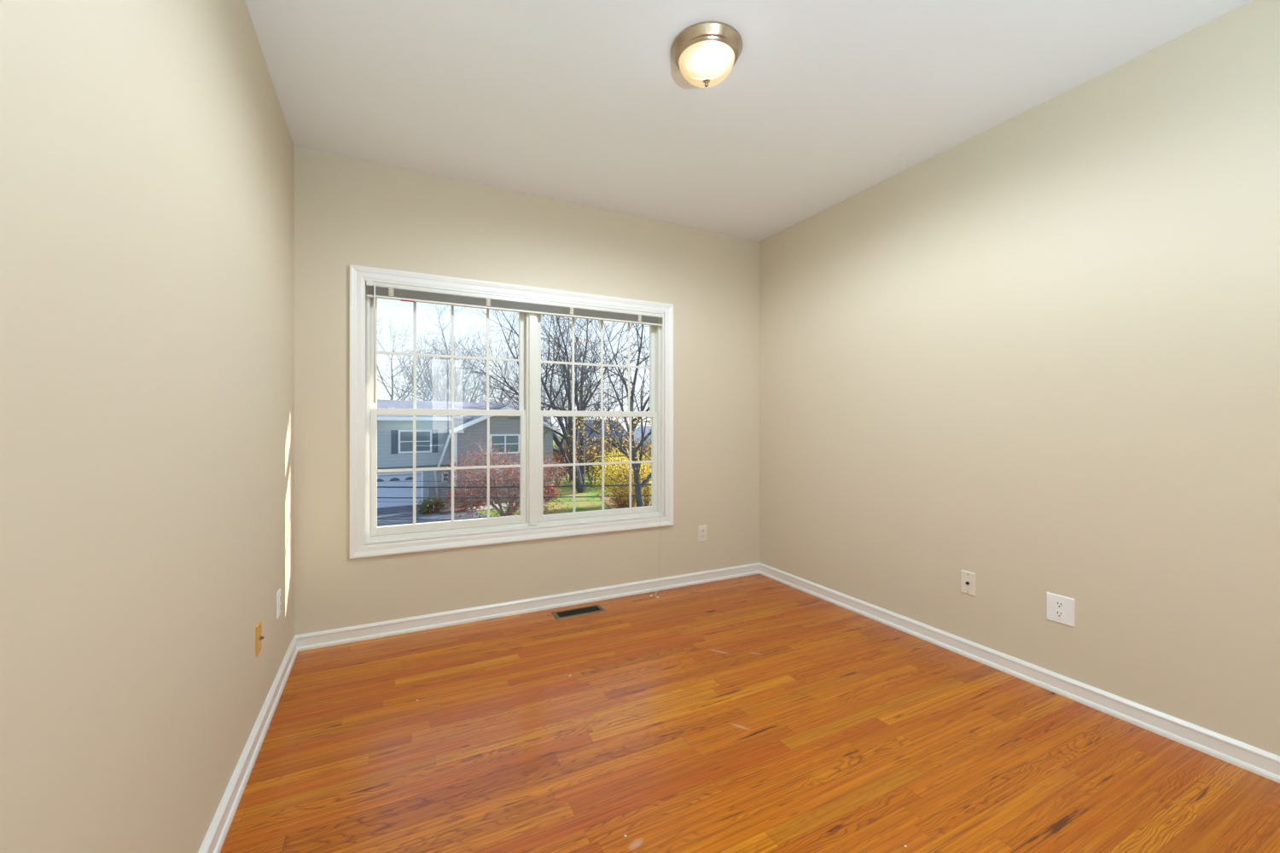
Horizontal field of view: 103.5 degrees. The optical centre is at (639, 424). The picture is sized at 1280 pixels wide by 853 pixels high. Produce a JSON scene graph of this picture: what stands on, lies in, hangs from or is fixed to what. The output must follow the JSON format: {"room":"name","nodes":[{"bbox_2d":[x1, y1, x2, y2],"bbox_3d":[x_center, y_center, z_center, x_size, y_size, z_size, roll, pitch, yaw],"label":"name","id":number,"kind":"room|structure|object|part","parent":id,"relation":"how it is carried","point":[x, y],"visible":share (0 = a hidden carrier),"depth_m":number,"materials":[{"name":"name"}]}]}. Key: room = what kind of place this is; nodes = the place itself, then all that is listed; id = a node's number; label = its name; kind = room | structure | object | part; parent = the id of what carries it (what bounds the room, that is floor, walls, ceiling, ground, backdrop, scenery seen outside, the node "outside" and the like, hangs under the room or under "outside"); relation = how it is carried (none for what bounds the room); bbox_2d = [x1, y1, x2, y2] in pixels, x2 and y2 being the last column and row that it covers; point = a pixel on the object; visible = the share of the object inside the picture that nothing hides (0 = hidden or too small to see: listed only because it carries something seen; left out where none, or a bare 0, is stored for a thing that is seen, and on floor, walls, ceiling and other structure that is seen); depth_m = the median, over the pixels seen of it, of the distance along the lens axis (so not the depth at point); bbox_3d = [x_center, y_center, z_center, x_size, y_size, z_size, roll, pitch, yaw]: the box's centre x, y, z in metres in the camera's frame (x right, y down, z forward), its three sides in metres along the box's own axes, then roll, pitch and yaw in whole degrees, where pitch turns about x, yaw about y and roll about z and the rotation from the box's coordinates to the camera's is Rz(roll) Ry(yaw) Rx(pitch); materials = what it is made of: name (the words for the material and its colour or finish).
{"room":"empty bedroom","nodes":[
{"label":"empty bedroom","id":0,"kind":"room"},
{"bbox_2d":[0,0,293,852],"bbox_3d":[-0.737,-0.126,0.397,0.140,2.493,4.610,0,0,-27],"label":"wall","id":1,"kind":"structure","parent":0,"point":[147,146],"depth_m":0.93,"materials":[{"name":"beige paint"}]},
{"bbox_2d":[197,635,298,852],"bbox_3d":[-0.665,1.082,0.433,0.020,0.076,4.610,0,0,-27],"label":"baseboard","id":2,"kind":"structure","parent":1,"relation":"attached to","point":[213,841],"depth_m":1.59,"materials":[{"name":"white wood"}]},
{"bbox_2d":[256,620,264,657],"bbox_3d":[-1.351,0.763,1.797,0.018,0.107,0.069,0,0,-27],"label":"cable plate","id":3,"kind":"object","parent":1,"relation":"attached to","point":[258,627],"visible":1,"depth_m":1.78,"materials":[{"name":"orange plastic"}]},
{"bbox_2d":[276,588,281,619],"bbox_3d":[-1.524,0.758,2.131,0.008,0.109,0.069,0,0,-27],"label":"wall outlet","id":4,"kind":"object","parent":1,"relation":"attached to","point":[278,594],"visible":1,"depth_m":2.11,"materials":[{"name":"white plastic"}]},
{"bbox_2d":[293,145,759,635],"bbox_3d":[-0.436,-0.126,3.205,3.197,2.493,0.140,0,0,-27],"label":"wall","id":5,"kind":"structure","parent":0,"point":[347,211],"depth_m":2.94,"materials":[{"name":"beige paint"}]},
{"bbox_2d":[349,264,673,558],"bbox_3d":[-0.664,-0.063,3.079,1.916,1.506,0.160,0,0,-27],"label":"window","id":6,"kind":"structure","parent":5,"relation":"in","point":[364,530],"depth_m":2.98,"materials":[{"name":"white plastic"}]},
{"bbox_3d":[-1.079,-0.388,2.899,0.830,0.672,0.030,0,0,-27],"label":"sash","id":7,"kind":"part","parent":6,"relation":"part of","materials":[{"name":"white plastic"}]},
{"bbox_3d":[-1.063,0.256,2.867,0.830,0.678,0.030,0,0,-27],"label":"sash","id":8,"kind":"part","parent":6,"relation":"part of","materials":[{"name":"white plastic"}]},
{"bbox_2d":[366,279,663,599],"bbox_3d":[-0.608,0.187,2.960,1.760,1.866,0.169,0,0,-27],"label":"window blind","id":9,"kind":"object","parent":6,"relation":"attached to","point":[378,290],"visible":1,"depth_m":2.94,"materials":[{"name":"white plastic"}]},
{"bbox_3d":[-1.315,-0.701,2.665,0.026,0.051,0.004,0,0,-27],"label":"ladder cord","id":10,"kind":"part","parent":9,"relation":"part of","materials":[{"name":"white fabric"}]},
{"bbox_3d":[-0.868,-0.701,2.889,0.026,0.051,0.004,0,0,-27],"label":"ladder cord","id":11,"kind":"part","parent":9,"relation":"part of","materials":[{"name":"white fabric"}]},
{"bbox_3d":[-0.640,-0.668,3.022,1.756,0.010,0.026,0,0,-27],"label":"rail","id":12,"kind":"part","parent":9,"relation":"part of","materials":[{"name":"white plastic"}]},
{"bbox_3d":[0.113,0.193,3.327,0.018,1.847,0.131,0,0,16],"label":"lift cord","id":13,"kind":"part","parent":9,"relation":"part of","materials":[{"name":"white fabric"}]},
{"bbox_3d":[-0.274,-0.388,3.303,0.832,0.672,0.030,0,0,-27],"label":"sash","id":14,"kind":"part","parent":6,"relation":"part of","materials":[{"name":"white plastic"}]},
{"bbox_3d":[-0.258,0.256,3.271,0.832,0.678,0.030,0,0,-27],"label":"sash","id":15,"kind":"part","parent":6,"relation":"part of","materials":[{"name":"white plastic"}]},
{"bbox_2d":[295,562,759,651],"bbox_3d":[-0.400,1.082,3.133,2.917,0.076,0.020,0,0,-27],"label":"baseboard","id":16,"kind":"structure","parent":5,"relation":"attached to","point":[373,631],"depth_m":2.93,"materials":[{"name":"white wood"}]},
{"bbox_2d":[698,525,706,542],"bbox_3d":[0.444,0.776,3.563,0.071,0.115,0.008,0,0,-27],"label":"wall outlet","id":17,"kind":"object","parent":5,"relation":"attached to","point":[701,529],"visible":1,"depth_m":3.56,"materials":[{"name":"beige plastic"}]},
{"bbox_2d":[244,0,1251,241],"bbox_3d":[0.629,-1.473,1.082,3.197,0.200,4.890,0,0,-27],"label":"ceiling","id":18,"kind":"structure","parent":0,"point":[822,103],"depth_m":2.02,"materials":[{"name":"white paint"}]},
{"bbox_2d":[670,21,742,87],"bbox_3d":[0.243,-1.303,1.844,0.259,0.140,0.259,0,0,-27],"label":"ceiling lamp","id":19,"kind":"object","parent":18,"relation":"attached to","point":[705,53],"visible":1,"depth_m":1.78,"materials":[{"name":"white glass"}]},
{"bbox_3d":[0.243,-1.294,1.844,0.203,0.078,0.203,0,0,-27],"label":"lamp shade","id":20,"kind":"part","parent":19,"relation":"part of","materials":[{"name":"white glass"}]},
{"bbox_2d":[220,574,1279,852],"bbox_3d":[0.629,1.220,1.082,3.197,0.200,4.890,0,0,-27],"label":"floor","id":21,"kind":"structure","parent":0,"point":[756,713],"depth_m":1.73,"materials":[{"name":"brown wood"}]},
{"bbox_2d":[551,605,606,620],"bbox_3d":[-0.363,1.117,2.997,0.304,0.005,0.124,0,0,-27],"label":"floor vent","id":22,"kind":"object","parent":21,"relation":"in","point":[564,614],"visible":1,"depth_m":2.99,"materials":[{"name":"brown metal"}]},
{"bbox_2d":[759,0,1279,756],"bbox_3d":[1.995,-0.126,1.767,0.140,2.493,4.610,0,0,-27],"label":"wall","id":23,"kind":"structure","parent":0,"point":[1038,355],"depth_m":2.08,"materials":[{"name":"beige paint"}]},
{"bbox_2d":[960,570,976,596],"bbox_3d":[1.576,0.767,2.427,0.018,0.111,0.069,0,0,-27],"label":"cable plate","id":24,"kind":"object","parent":23,"relation":"attached to","point":[968,579],"visible":1,"depth_m":2.42,"materials":[{"name":"beige plastic"}]},
{"bbox_2d":[759,563,1279,783],"bbox_3d":[1.924,1.082,1.731,0.020,0.076,4.610,0,0,-27],"label":"baseboard","id":25,"kind":"structure","parent":23,"relation":"attached to","point":[1258,761],"depth_m":2.06,"materials":[{"name":"white wood"}]},
{"bbox_2d":[1046,592,1075,627],"bbox_3d":[1.747,0.772,2.098,0.008,0.117,0.099,0,0,-27],"label":"wall outlet","id":26,"kind":"object","parent":23,"relation":"attached to","point":[1061,609],"visible":1,"depth_m":2.09,"materials":[{"name":"white plastic"}]},
{"bbox_2d":[1054,610,1064,618],"bbox_3d":[1.744,0.791,2.096,0.002,0.028,0.034,0,0,-27],"label":"receptacle","id":27,"kind":"object","parent":26,"relation":"attached to","point":[1058,613],"depth_m":2.10,"materials":[{"name":"white plastic"}]},
{"bbox_2d":[1054,600,1064,609],"bbox_3d":[1.744,0.752,2.096,0.002,0.028,0.034,0,0,-27],"label":"receptacle","id":28,"kind":"object","parent":26,"relation":"attached to","point":[1058,604],"depth_m":2.10,"materials":[{"name":"white plastic"}]},
{"label":"outside","id":29,"kind":"structure","parent":0,"visible":0},
{"bbox_2d":[444,436,651,517],"bbox_3d":[-30.489,4.870,93.336,210.000,0.500,185.800,0,0,-27],"label":"ground","id":30,"kind":"structure","parent":29,"point":[586,505],"depth_m":29.82,"materials":[{"name":"green plant"}]},
{"bbox_2d":[377,309,448,401],"bbox_3d":[-20.791,-2.483,43.377,7.597,14.373,10.271,0,0,17],"label":"bare tree","id":31,"kind":"object","parent":30,"relation":"on","point":[419,359],"visible":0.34,"depth_m":43.66,"materials":[{"name":"grey plant"}]},
{"bbox_2d":[416,494,451,515],"bbox_3d":[-10.807,4.298,26.274,1.852,1.184,1.983,0,0,-27],"label":"shrub","id":32,"kind":"object","parent":30,"relation":"on","point":[427,507],"visible":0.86,"depth_m":25.83,"materials":[{"name":"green plant"}]},
{"bbox_2d":[377,504,491,526],"bbox_3d":[-12.547,4.600,22.841,11.530,0.040,9.450,0,0,-37],"label":"driveway","id":33,"kind":"structure","parent":30,"relation":"on","point":[400,512],"depth_m":25.17,"materials":[{"name":"grey asphalt"}]},
{"bbox_2d":[377,332,498,402],"bbox_3d":[-14.023,-1.029,39.595,8.656,11.538,11.046,0,0,11],"label":"bare tree","id":34,"kind":"object","parent":30,"relation":"on","point":[471,360],"visible":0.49,"depth_m":38.23,"materials":[{"name":"grey plant"}]},
{"bbox_2d":[377,305,510,402],"bbox_3d":[-16.425,-3.437,44.193,11.903,16.242,13.098,0,0,5],"label":"bare tree","id":35,"kind":"object","parent":30,"relation":"on","point":[444,328],"visible":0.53,"depth_m":42.91,"materials":[{"name":"grey plant"}]},
{"bbox_2d":[389,334,506,402],"bbox_3d":[-14.549,-0.959,38.511,8.476,11.457,9.931,0,0,-27],"label":"bare tree","id":36,"kind":"object","parent":30,"relation":"on","point":[427,369],"visible":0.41,"depth_m":38.34,"materials":[{"name":"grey plant"}]},
{"bbox_2d":[408,332,505,402],"bbox_3d":[-17.094,-1.656,47.599,9.338,12.879,10.839,0,0,0],"label":"bare tree","id":37,"kind":"object","parent":30,"relation":"on","point":[459,373],"visible":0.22,"depth_m":45.67,"materials":[{"name":"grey plant"}]},
{"bbox_2d":[442,488,490,511],"bbox_3d":[-9.327,3.980,26.860,2.503,1.560,2.193,0,0,-39],"label":"shrub","id":38,"kind":"object","parent":30,"relation":"on","point":[456,499],"visible":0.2,"depth_m":26.60,"materials":[{"name":"brown plant"}]},
{"bbox_2d":[377,399,560,508],"bbox_3d":[-15.076,1.572,30.786,17.808,6.097,9.600,0,0,-37],"label":"house","id":39,"kind":"structure","parent":30,"relation":"on","point":[394,433],"depth_m":28.85,"materials":[{"name":"grey"}]},
{"bbox_2d":[390,430,397,453],"bbox_3d":[-13.394,0.979,27.517,0.322,1.287,0.050,0,0,-37],"label":"shutter","id":40,"kind":"object","parent":39,"relation":"hanging from","point":[393,433],"depth_m":27.49,"materials":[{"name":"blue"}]},
{"bbox_2d":[389,477,399,481],"bbox_3d":[-13.587,3.070,27.925,0.540,0.170,0.025,0,0,-37],"label":"light","id":41,"kind":"object","parent":39,"relation":"attached to","point":[390,479],"depth_m":27.90,"materials":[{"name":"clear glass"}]},
{"bbox_3d":[-14.865,3.707,27.021,5.830,1.825,0.080,0,0,-37],"label":"garage door","id":42,"kind":"part","parent":39,"relation":"part of","materials":[{"name":"white metal"}]},
{"bbox_3d":[-14.809,3.657,26.963,6.050,1.925,0.160,0,0,-37],"label":"garage trim","id":43,"kind":"part","parent":39,"relation":"part of","materials":[{"name":"white"}]},
{"bbox_2d":[405,477,413,480],"bbox_3d":[-12.947,3.070,28.404,0.540,0.170,0.025,0,0,-37],"label":"light","id":44,"kind":"object","parent":39,"relation":"attached to","point":[406,478],"depth_m":28.36,"materials":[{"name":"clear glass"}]},
{"bbox_3d":[-12.558,0.979,28.174,1.664,1.187,0.020,0,0,-37],"label":"pane","id":45,"kind":"part","parent":39,"relation":"part of","materials":[{"name":"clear glass"}]},
{"bbox_2d":[431,430,437,452],"bbox_3d":[-11.699,0.979,28.786,0.307,1.287,0.050,0,0,-37],"label":"shutter","id":46,"kind":"object","parent":39,"relation":"hanging from","point":[434,433],"depth_m":28.75,"materials":[{"name":"blue"}]},
{"bbox_3d":[-8.157,1.212,30.471,1.778,1.084,0.020,0,0,-37],"label":"pane","id":47,"kind":"part","parent":39,"relation":"part of","materials":[{"name":"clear glass"}]},
{"bbox_2d":[417,436,582,518],"bbox_3d":[-6.644,2.668,24.596,7.659,4.627,6.289,0,0,3],"label":"bush","id":48,"kind":"object","parent":30,"relation":"on","point":[511,510],"visible":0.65,"depth_m":24.43,"materials":[{"name":"red plant"}]},
{"bbox_2d":[459,500,550,511],"bbox_3d":[-7.506,4.590,28.397,5.101,0.060,1.128,0,0,-44],"label":"path","id":49,"kind":"structure","parent":30,"relation":"on","point":[504,506],"depth_m":27.62,"materials":[{"name":"concrete"}]},
{"bbox_2d":[468,326,560,406],"bbox_3d":[-11.310,-1.772,45.197,8.188,12.954,9.509,0,0,-27],"label":"bare tree","id":50,"kind":"object","parent":30,"relation":"on","point":[503,355],"visible":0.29,"depth_m":44.16,"materials":[{"name":"grey plant"}]},
{"bbox_2d":[502,351,563,408],"bbox_3d":[-10.314,-1.362,48.524,6.661,12.090,9.139,0,0,22],"label":"bare tree","id":51,"kind":"object","parent":30,"relation":"on","point":[514,352],"visible":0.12,"depth_m":48.12,"materials":[{"name":"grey plant"}]},
{"bbox_2d":[427,308,649,493],"bbox_3d":[-5.573,-2.860,33.092,14.966,15.257,14.717,0,0,-27],"label":"bare tree","id":52,"kind":"object","parent":30,"relation":"on","point":[578,474],"visible":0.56,"depth_m":33.03,"materials":[{"name":"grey plant"}]},
{"bbox_2d":[542,482,560,500],"bbox_3d":[-5.612,3.956,29.719,2.073,1.529,1.316,0,0,-2],"label":"shrub","id":53,"kind":"object","parent":30,"relation":"on","point":[552,488],"visible":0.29,"depth_m":29.62,"materials":[{"name":"brown plant"}]},
{"bbox_2d":[508,342,597,451],"bbox_3d":[-10.015,-2.791,59.384,10.472,14.978,9.655,0,0,-7],"label":"bare tree","id":54,"kind":"object","parent":30,"relation":"on","point":[562,388],"visible":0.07,"depth_m":58.36,"materials":[{"name":"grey plant"}]},
{"bbox_2d":[552,441,567,470],"bbox_3d":[-7.036,2.890,37.986,3.400,3.594,4.247,0,0,-6],"label":"bare shrub","id":55,"kind":"object","parent":30,"relation":"on","point":[555,456],"visible":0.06,"depth_m":37.84,"materials":[{"name":"brown plant"}]},
{"bbox_2d":[552,448,577,485],"bbox_3d":[-6.172,3.098,37.988,2.992,3.163,3.738,0,0,-6],"label":"bare shrub","id":56,"kind":"object","parent":30,"relation":"on","point":[567,451],"visible":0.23,"depth_m":37.78,"materials":[{"name":"brown plant"}]},
{"bbox_2d":[485,319,651,506],"bbox_3d":[0.246,-0.371,17.840,7.111,10.138,10.819,0,0,32],"label":"maple tree","id":57,"kind":"object","parent":30,"relation":"on","point":[636,467],"visible":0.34,"depth_m":16.52,"materials":[{"name":"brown plant"}]},
{"bbox_2d":[511,340,625,462],"bbox_3d":[-6.408,-1.529,46.580,10.357,12.513,9.299,0,0,24],"label":"bare tree","id":58,"kind":"object","parent":30,"relation":"on","point":[545,409],"visible":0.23,"depth_m":46.00,"materials":[{"name":"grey plant"}]},
{"bbox_2d":[552,440,593,482],"bbox_3d":[-5.539,2.890,39.633,4.247,3.594,3.400,0,0,9],"label":"bare shrub","id":59,"kind":"object","parent":30,"relation":"on","point":[569,478],"visible":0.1,"depth_m":39.50,"materials":[{"name":"brown plant"}]},
{"bbox_2d":[561,436,601,474],"bbox_3d":[-4.875,2.683,41.235,3.808,4.026,4.757,0,0,25],"label":"bare shrub","id":60,"kind":"object","parent":30,"relation":"on","point":[578,451],"visible":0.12,"depth_m":41.12,"materials":[{"name":"brown plant"}]},
{"bbox_2d":[576,447,613,485],"bbox_3d":[-3.634,3.098,37.985,3.738,3.163,2.992,0,0,40],"label":"bare shrub","id":61,"kind":"object","parent":30,"relation":"on","point":[587,467],"visible":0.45,"depth_m":37.80,"materials":[{"name":"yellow plant"}]},
{"bbox_2d":[568,419,629,462],"bbox_3d":[-5.108,2.070,61.341,8.200,5.100,7.800,0,0,-8],"label":"house","id":62,"kind":"structure","parent":30,"relation":"on","point":[613,433],"depth_m":58.90,"materials":[{"name":"beige"}]},
{"bbox_2d":[584,439,621,481],"bbox_3d":[-2.842,2.890,39.560,4.247,3.594,3.400,0,0,-34],"label":"bare shrub","id":63,"kind":"object","parent":30,"relation":"on","point":[609,450],"visible":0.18,"depth_m":39.04,"materials":[{"name":"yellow plant"}]},
{"bbox_2d":[579,447,651,509],"bbox_3d":[-0.926,2.989,28.569,4.854,3.801,5.564,0,0,18],"label":"shrub","id":64,"kind":"object","parent":30,"relation":"on","point":[612,453],"visible":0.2,"depth_m":27.85,"materials":[{"name":"yellow plant"}]},
{"bbox_2d":[593,432,638,470],"bbox_3d":[-1.977,2.683,41.194,3.808,4.026,4.757,0,0,-19],"label":"bare shrub","id":65,"kind":"object","parent":30,"relation":"on","point":[627,433],"visible":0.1,"depth_m":41.28,"materials":[{"name":"brown plant"}]},
{"bbox_2d":[608,491,635,508],"bbox_3d":[-0.972,4.053,25.447,1.863,1.339,2.086,0,0,27],"label":"shrub","id":66,"kind":"object","parent":30,"relation":"on","point":[625,504],"visible":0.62,"depth_m":25.36,"materials":[{"name":"brown plant"}]},
{"bbox_2d":[596,449,651,507],"bbox_3d":[0.321,3.024,25.587,4.912,3.348,4.723,0,0,24],"label":"shrub","id":67,"kind":"object","parent":30,"relation":"on","point":[648,488],"visible":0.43,"depth_m":25.20,"materials":[{"name":"yellow plant"}]},
{"bbox_2d":[597,494,651,509],"bbox_3d":[0.474,4.605,26.358,4.125,0.030,14.216,0,0,-10],"label":"bed","id":68,"kind":"object","parent":30,"relation":"on","point":[606,499],"visible":0.18,"depth_m":29.62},
{"bbox_2d":[605,448,647,471],"bbox_3d":[-0.983,3.098,38.033,3.738,3.163,2.992,0,0,-3],"label":"bare shrub","id":69,"kind":"object","parent":30,"relation":"on","point":[646,448],"visible":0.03,"depth_m":37.99,"materials":[{"name":"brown plant"}]},
{"bbox_2d":[622,441,651,464],"bbox_3d":[-0.166,2.890,39.625,3.400,3.594,4.247,0,0,12],"label":"bare shrub","id":70,"kind":"object","parent":30,"relation":"on","point":[625,441],"visible":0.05,"depth_m":39.21,"materials":[{"name":"brown plant"}]},
{"bbox_2d":[625,436,651,466],"bbox_3d":[0.765,2.683,41.173,4.757,4.026,3.808,0,0,28],"label":"bare shrub","id":71,"kind":"object","parent":30,"relation":"on","point":[645,442],"visible":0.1,"depth_m":40.61,"materials":[{"name":"brown plant"}]},
{"bbox_2d":[634,425,651,453],"bbox_3d":[1.449,2.470,75.096,9.400,4.300,6.800,0,0,-8],"label":"house","id":72,"kind":"structure","parent":30,"relation":"on","point":[636,433],"depth_m":73.56,"materials":[{"name":"white"}]},
{"bbox_3d":[-15.232,1.370,15.000,0.309,6.500,0.309,0,0,-27],"label":"utility pole","id":73,"kind":"object","parent":30,"relation":"on","visible":0},
{"bbox_2d":[377,518,459,520],"bbox_3d":[-2.293,2.829,16.000,25.955,0.446,0.023,0,0,-4],"label":"overhead cable","id":74,"kind":"object","parent":73,"relation":"attached to","point":[377,519],"visible":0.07,"depth_m":15.65,"materials":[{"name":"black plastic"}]},
{"bbox_2d":[377,483,651,488],"bbox_3d":[-2.293,1.773,16.000,25.956,0.477,0.046,0,0,-4],"label":"overhead cable","id":75,"kind":"object","parent":73,"relation":"attached to","point":[647,484],"visible":0.27,"depth_m":15.80,"materials":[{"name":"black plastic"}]},
{"bbox_2d":[377,494,651,498],"bbox_3d":[-2.293,2.122,16.000,25.956,0.440,0.033,0,0,-4],"label":"overhead cable","id":76,"kind":"object","parent":73,"relation":"attached to","point":[638,495],"visible":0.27,"depth_m":15.86,"materials":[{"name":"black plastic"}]},
{"bbox_2d":[412,499,651,502],"bbox_3d":[-2.293,2.266,16.000,25.954,0.389,0.012,0,0,-4],"label":"overhead cable","id":77,"kind":"object","parent":73,"relation":"attached to","point":[650,499],"visible":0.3,"depth_m":15.79,"materials":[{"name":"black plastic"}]},
{"bbox_2d":[512,477,651,481],"bbox_3d":[-2.293,1.561,16.000,25.955,0.481,0.014,0,0,-4],"label":"overhead cable","id":78,"kind":"object","parent":73,"relation":"attached to","point":[650,478],"visible":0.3,"depth_m":16.04,"materials":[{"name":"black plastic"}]}
]}

